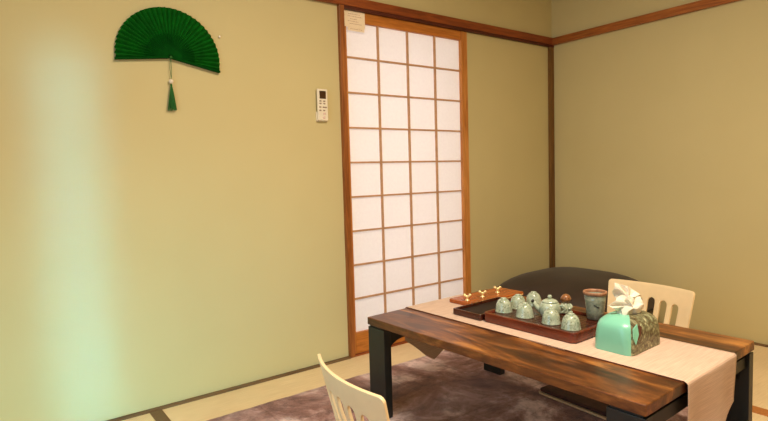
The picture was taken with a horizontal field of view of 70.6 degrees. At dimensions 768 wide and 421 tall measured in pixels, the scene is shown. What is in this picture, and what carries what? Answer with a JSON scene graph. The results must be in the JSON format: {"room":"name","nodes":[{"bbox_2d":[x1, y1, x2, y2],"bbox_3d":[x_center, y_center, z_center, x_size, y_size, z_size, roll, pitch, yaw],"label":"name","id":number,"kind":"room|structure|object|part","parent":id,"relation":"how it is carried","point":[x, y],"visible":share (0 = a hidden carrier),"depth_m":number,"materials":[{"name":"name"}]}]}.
{"room":"japanese tea room","nodes":[
{"label":"japanese tea room","id":0,"kind":"room"},
{"bbox_2d":[0,0,551,420],"bbox_3d":[-0.472,-0.383,2.655,4.100,2.360,0.080,-5,5,-37],"label":"wall","id":1,"kind":"structure","parent":0,"point":[152,256],"depth_m":2.36,"materials":[{"name":"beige paint"}]},
{"bbox_2d":[114,7,219,110],"bbox_3d":[-0.891,-0.630,2.263,0.424,0.428,0.024,-5,5,-37],"label":"folding fan","id":2,"kind":"object","parent":1,"relation":"attached to","point":[153,32],"visible":1,"depth_m":2.25,"materials":[{"name":"green paper"}]},
{"bbox_2d":[106,356,350,420],"bbox_3d":[-1.074,0.846,2.197,2.233,0.008,0.026,-5,5,-37],"label":"baseboard","id":3,"kind":"structure","parent":1,"relation":"attached to","point":[177,403],"depth_m":2.44,"materials":[{"name":"brown wood"}]},
{"bbox_2d":[316,89,327,121],"bbox_3d":[-0.310,-0.524,2.705,0.062,0.159,0.027,-5,5,-37],"label":"remote control","id":4,"kind":"object","parent":1,"relation":"attached to","point":[322,101],"visible":1,"depth_m":2.69,"materials":[{"name":"white plastic"}]},
{"bbox_2d":[337,4,354,357],"bbox_3d":[-0.213,-0.133,2.835,0.030,1.824,0.082,-5,5,-37],"label":"trim","id":5,"kind":"structure","parent":1,"relation":"attached to","point":[340,8],"depth_m":2.80,"materials":[{"name":"brown wood"}]},
{"bbox_2d":[355,341,407,356],"bbox_3d":[0.177,0.743,3.181,0.891,0.006,0.098,-5,5,-37],"label":"trim","id":6,"kind":"structure","parent":1,"relation":"attached to","point":[402,342],"depth_m":3.02,"materials":[{"name":"brown wood"}]},
{"bbox_2d":[345,14,470,353],"bbox_3d":[0.162,-0.159,3.106,0.889,1.800,0.036,-5,5,-37],"label":"door","id":7,"kind":"structure","parent":1,"relation":"in","point":[407,82],"depth_m":3.08,"materials":[{"name":"paper"}]},
{"bbox_2d":[344,10,364,32],"bbox_3d":[-0.152,-0.981,2.814,0.128,0.100,0.003,-5,5,-37],"label":"card","id":8,"kind":"object","parent":7,"relation":"attached to","point":[355,21],"visible":1,"depth_m":2.81,"materials":[{"name":"beige paper"}]},
{"bbox_3d":[0.124,-1.029,3.038,0.819,0.054,0.028,-5,5,-37],"label":"rail","id":9,"kind":"part","parent":7,"relation":"part of","materials":[{"name":"brown wood"}]},
{"bbox_2d":[314,0,553,47],"bbox_3d":[-0.419,-1.049,2.597,4.000,0.046,0.025,-5,5,-37],"label":"trim","id":10,"kind":"structure","parent":1,"relation":"attached to","point":[365,4],"depth_m":3.12,"materials":[{"name":"brown wood"}]},
{"bbox_2d":[548,47,554,267],"bbox_3d":[1.188,-0.235,3.842,0.046,1.808,0.020,-5,5,-37],"label":"trim","id":11,"kind":"structure","parent":1,"relation":"attached to","point":[551,145],"depth_m":3.82,"materials":[{"name":"brown wood"}]},
{"bbox_2d":[122,343,767,420],"bbox_3d":[0.674,0.889,1.336,4.200,0.060,3.700,-5,5,-37],"label":"floor","id":12,"kind":"structure","parent":0,"point":[219,405],"depth_m":2.45,"materials":[{"name":"wicker"}]},
{"bbox_2d":[150,409,170,420],"bbox_3d":[0.085,0.906,0.880,0.048,0.002,3.474,-5,5,-37],"label":"trim","id":13,"kind":"structure","parent":12,"relation":"attached to","point":[159,415],"depth_m":2.22,"materials":[{"name":"wood"}]},
{"bbox_2d":[207,350,687,420],"bbox_3d":[0.302,0.849,1.487,2.296,0.014,2.294,-5,5,-37],"label":"rug","id":14,"kind":"object","parent":12,"relation":"on","point":[450,386],"visible":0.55,"depth_m":2.27,"materials":[{"name":"brown carpet"}]},
{"bbox_2d":[317,354,389,420],"bbox_3d":[0.133,0.630,1.617,0.608,0.414,0.400,-4,5,-30],"label":"chair","id":15,"kind":"object","parent":14,"relation":"on","point":[373,406],"visible":1,"depth_m":1.40,"materials":[{"name":"beige wood"}]},
{"bbox_2d":[368,289,753,420],"bbox_3d":[0.562,0.610,1.951,0.715,0.384,1.105,-5,5,-38],"label":"table","id":16,"kind":"object","parent":14,"relation":"on","point":[631,394],"visible":0.67,"depth_m":1.71,"materials":[{"name":"brown wood"}]},
{"bbox_3d":[-0.013,0.632,2.134,0.034,0.348,0.100,-5,5,-38],"label":"leg","id":17,"kind":"part","parent":16,"relation":"part of","materials":[{"name":"black metal"}]},
{"bbox_3d":[0.516,0.588,2.553,0.034,0.348,0.100,-5,5,-38],"label":"leg","id":18,"kind":"part","parent":16,"relation":"part of","materials":[{"name":"black metal"}]},
{"bbox_2d":[405,294,736,420],"bbox_3d":[0.572,0.552,1.956,0.336,0.277,1.140,-5,5,-38],"label":"table runner","id":19,"kind":"object","parent":16,"relation":"on","point":[709,374],"visible":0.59,"depth_m":1.59,"materials":[{"name":"beige fabric"}]},
{"bbox_2d":[453,297,510,320],"bbox_3d":[0.424,0.391,2.170,0.279,0.024,0.145,-5,5,-38],"label":"tray","id":20,"kind":"object","parent":19,"relation":"on","point":[476,310],"visible":0.66,"depth_m":2.15,"materials":[{"name":"brown wood"}]},
{"bbox_3d":[0.424,0.388,2.170,0.262,0.002,0.128,-5,5,-38],"label":"lacquer plate","id":21,"kind":"part","parent":20,"relation":"part of","materials":[{"name":"black wood"}]},
{"bbox_2d":[449,286,522,304],"bbox_3d":[0.454,0.363,2.383,0.332,0.047,0.148,-5,5,-39],"label":"wooden board","id":22,"kind":"object","parent":19,"relation":"on","point":[504,292],"depth_m":2.36,"materials":[{"name":"brown wood"}]},
{"bbox_3d":[0.352,0.365,2.290,0.038,0.031,0.020,-1,4,15],"label":"brass knob","id":23,"kind":"part","parent":22,"relation":"part of","materials":[{"name":"gold metal"}]},
{"bbox_3d":[0.426,0.359,2.346,0.038,0.031,0.020,-1,4,6],"label":"brass knob","id":24,"kind":"part","parent":22,"relation":"part of","materials":[{"name":"gold metal"}]},
{"bbox_3d":[0.507,0.351,2.424,0.038,0.031,0.020,-2,4,-2],"label":"brass knob","id":25,"kind":"part","parent":22,"relation":"part of","materials":[{"name":"gold metal"}]},
{"bbox_2d":[484,307,598,343],"bbox_3d":[0.590,0.395,1.958,0.264,0.035,0.386,-5,5,-38],"label":"tray","id":26,"kind":"object","parent":19,"relation":"on","point":[534,325],"visible":0.44,"depth_m":1.87,"materials":[{"name":"brown wood"}]},
{"bbox_2d":[495,297,512,313],"bbox_3d":[0.452,0.356,2.051,0.066,0.052,0.066,-5,5,-37],"label":"teacup","id":27,"kind":"object","parent":26,"relation":"on","point":[503,305],"visible":1,"depth_m":2.03,"materials":[{"name":"green ceramic"}]},
{"bbox_2d":[510,294,525,309],"bbox_3d":[0.519,0.351,2.100,0.066,0.052,0.066,-2,4,-10],"label":"teacup","id":28,"kind":"object","parent":26,"relation":"on","point":[517,299],"visible":0.8,"depth_m":2.08,"materials":[{"name":"green ceramic"}]},
{"bbox_2d":[516,302,533,318],"bbox_3d":[0.511,0.360,1.969,0.066,0.052,0.066,2,5,44],"label":"teacup","id":29,"kind":"object","parent":26,"relation":"on","point":[524,310],"visible":1,"depth_m":1.95,"materials":[{"name":"green ceramic"}]},
{"bbox_2d":[526,291,541,306],"bbox_3d":[0.590,0.346,2.140,0.066,0.052,0.066,0,4,17],"label":"teacup","id":30,"kind":"object","parent":26,"relation":"on","point":[534,295],"visible":0.84,"depth_m":2.12,"materials":[{"name":"green ceramic"}]},
{"bbox_2d":[531,295,565,315],"bbox_3d":[0.600,0.344,1.970,0.076,0.079,0.117,-5,5,-37],"label":"teapot","id":31,"kind":"object","parent":26,"relation":"on","point":[549,302],"visible":0.87,"depth_m":1.95,"materials":[{"name":"green ceramic"}]},
{"bbox_3d":[0.561,0.350,1.990,0.041,0.044,0.024,1,5,33],"label":"spout","id":32,"kind":"part","parent":31,"relation":"part of","materials":[{"name":"green ceramic"}]},
{"bbox_3d":[0.601,0.325,1.966,0.058,0.012,0.058,-5,5,-37],"label":"lid","id":33,"kind":"part","parent":31,"relation":"part of","materials":[{"name":"green ceramic"}]},
{"bbox_3d":[0.641,0.354,1.943,0.025,0.036,0.008,1,5,33],"label":"handle","id":34,"kind":"part","parent":31,"relation":"part of","materials":[{"name":"green ceramic"}]},
{"bbox_2d":[541,308,560,325],"bbox_3d":[0.578,0.364,1.878,0.066,0.052,0.066,-3,4,-19],"label":"teacup","id":35,"kind":"object","parent":26,"relation":"on","point":[550,317],"visible":1,"depth_m":1.86,"materials":[{"name":"green ceramic"}]},
{"bbox_2d":[560,294,572,313],"bbox_3d":[0.672,0.343,2.004,0.047,0.071,0.045,-1,4,3],"label":"figurine","id":36,"kind":"object","parent":26,"relation":"on","point":[565,298],"visible":0.81,"depth_m":1.99,"materials":[{"name":"green ceramic"}]},
{"bbox_2d":[561,312,580,331],"bbox_3d":[0.623,0.368,1.806,0.066,0.052,0.066,-1,4,8],"label":"teacup","id":37,"kind":"object","parent":26,"relation":"on","point":[570,321],"visible":1,"depth_m":1.79,"materials":[{"name":"green ceramic"}]},
{"bbox_2d":[583,289,606,319],"bbox_3d":[0.746,0.333,1.917,0.081,0.099,0.081,-5,5,-37],"label":"tumbler","id":38,"kind":"object","parent":26,"relation":"on","point":[595,299],"visible":0.98,"depth_m":1.89,"materials":[{"name":"grey ceramic"}]},
{"bbox_2d":[595,283,659,355],"bbox_3d":[0.767,0.324,1.700,0.202,0.202,0.135,-5,5,-38],"label":"tissue box","id":39,"kind":"object","parent":19,"relation":"on","point":[629,330],"visible":1,"depth_m":1.66,"materials":[{"name":"green plastic"}]},
{"bbox_2d":[629,310,659,355],"bbox_3d":[0.811,0.372,1.690,0.098,0.106,0.215,0,4,20],"label":"print","id":40,"kind":"object","parent":39,"relation":"attached to","point":[644,332],"depth_m":1.65,"materials":[{"name":"brown"}]},
{"bbox_3d":[0.609,0.668,1.351,0.034,0.348,0.100,-5,5,-38],"label":"leg","id":41,"kind":"part","parent":16,"relation":"part of","materials":[{"name":"black metal"}]},
{"bbox_3d":[1.139,0.624,1.770,0.034,0.348,0.100,-5,5,-38],"label":"leg","id":42,"kind":"part","parent":16,"relation":"part of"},
{"bbox_2d":[539,279,694,419],"bbox_3d":[0.991,0.557,2.319,0.608,0.414,0.400,-4,5,-35],"label":"chair","id":43,"kind":"object","parent":14,"relation":"on","point":[684,299],"visible":0.27,"depth_m":2.34,"materials":[{"name":"beige wood"}]},
{"bbox_3d":[0.931,0.764,2.287,0.447,0.010,0.340,-4,5,-35],"label":"seat","id":44,"kind":"part","parent":43,"relation":"part of","materials":[{"name":"brown wood"}]},
{"bbox_3d":[1.165,0.537,2.439,0.182,0.401,0.400,-4,5,-35],"label":"backrest","id":45,"kind":"part","parent":43,"relation":"part of","materials":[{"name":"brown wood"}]},
{"bbox_2d":[498,267,654,314],"bbox_3d":[1.133,0.537,3.257,0.843,0.350,0.853,-5,5,-37],"label":"floor cushion","id":46,"kind":"object","parent":12,"relation":"on","point":[556,282],"visible":0.34,"depth_m":3.08,"materials":[{"name":"black fabric"}]},
{"bbox_2d":[752,405,767,416],"bbox_3d":[1.566,0.788,1.983,0.063,0.002,3.474,-5,5,-37],"label":"trim","id":47,"kind":"structure","parent":12,"relation":"attached to","point":[755,409],"depth_m":2.12,"materials":[{"name":"brown wood"}]},
{"bbox_2d":[551,0,767,344],"bbox_3d":[2.278,-0.447,2.461,0.080,2.360,3.680,-5,5,-37],"label":"wall","id":48,"kind":"structure","parent":0,"point":[661,126],"depth_m":3.19,"materials":[{"name":"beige paint"}]},
{"bbox_2d":[552,0,740,45],"bbox_3d":[2.211,-1.107,2.391,0.025,0.048,3.499,-5,5,-37],"label":"trim","id":49,"kind":"structure","parent":48,"relation":"attached to","point":[702,4],"depth_m":3.25,"materials":[{"name":"brown wood"}]},
{"bbox_2d":[754,342,767,346],"bbox_3d":[2.271,0.729,2.511,0.022,0.008,3.479,-5,5,-37],"label":"baseboard","id":50,"kind":"structure","parent":48,"relation":"attached to","point":[755,343],"depth_m":2.87,"materials":[{"name":"brown wood"}]}
]}

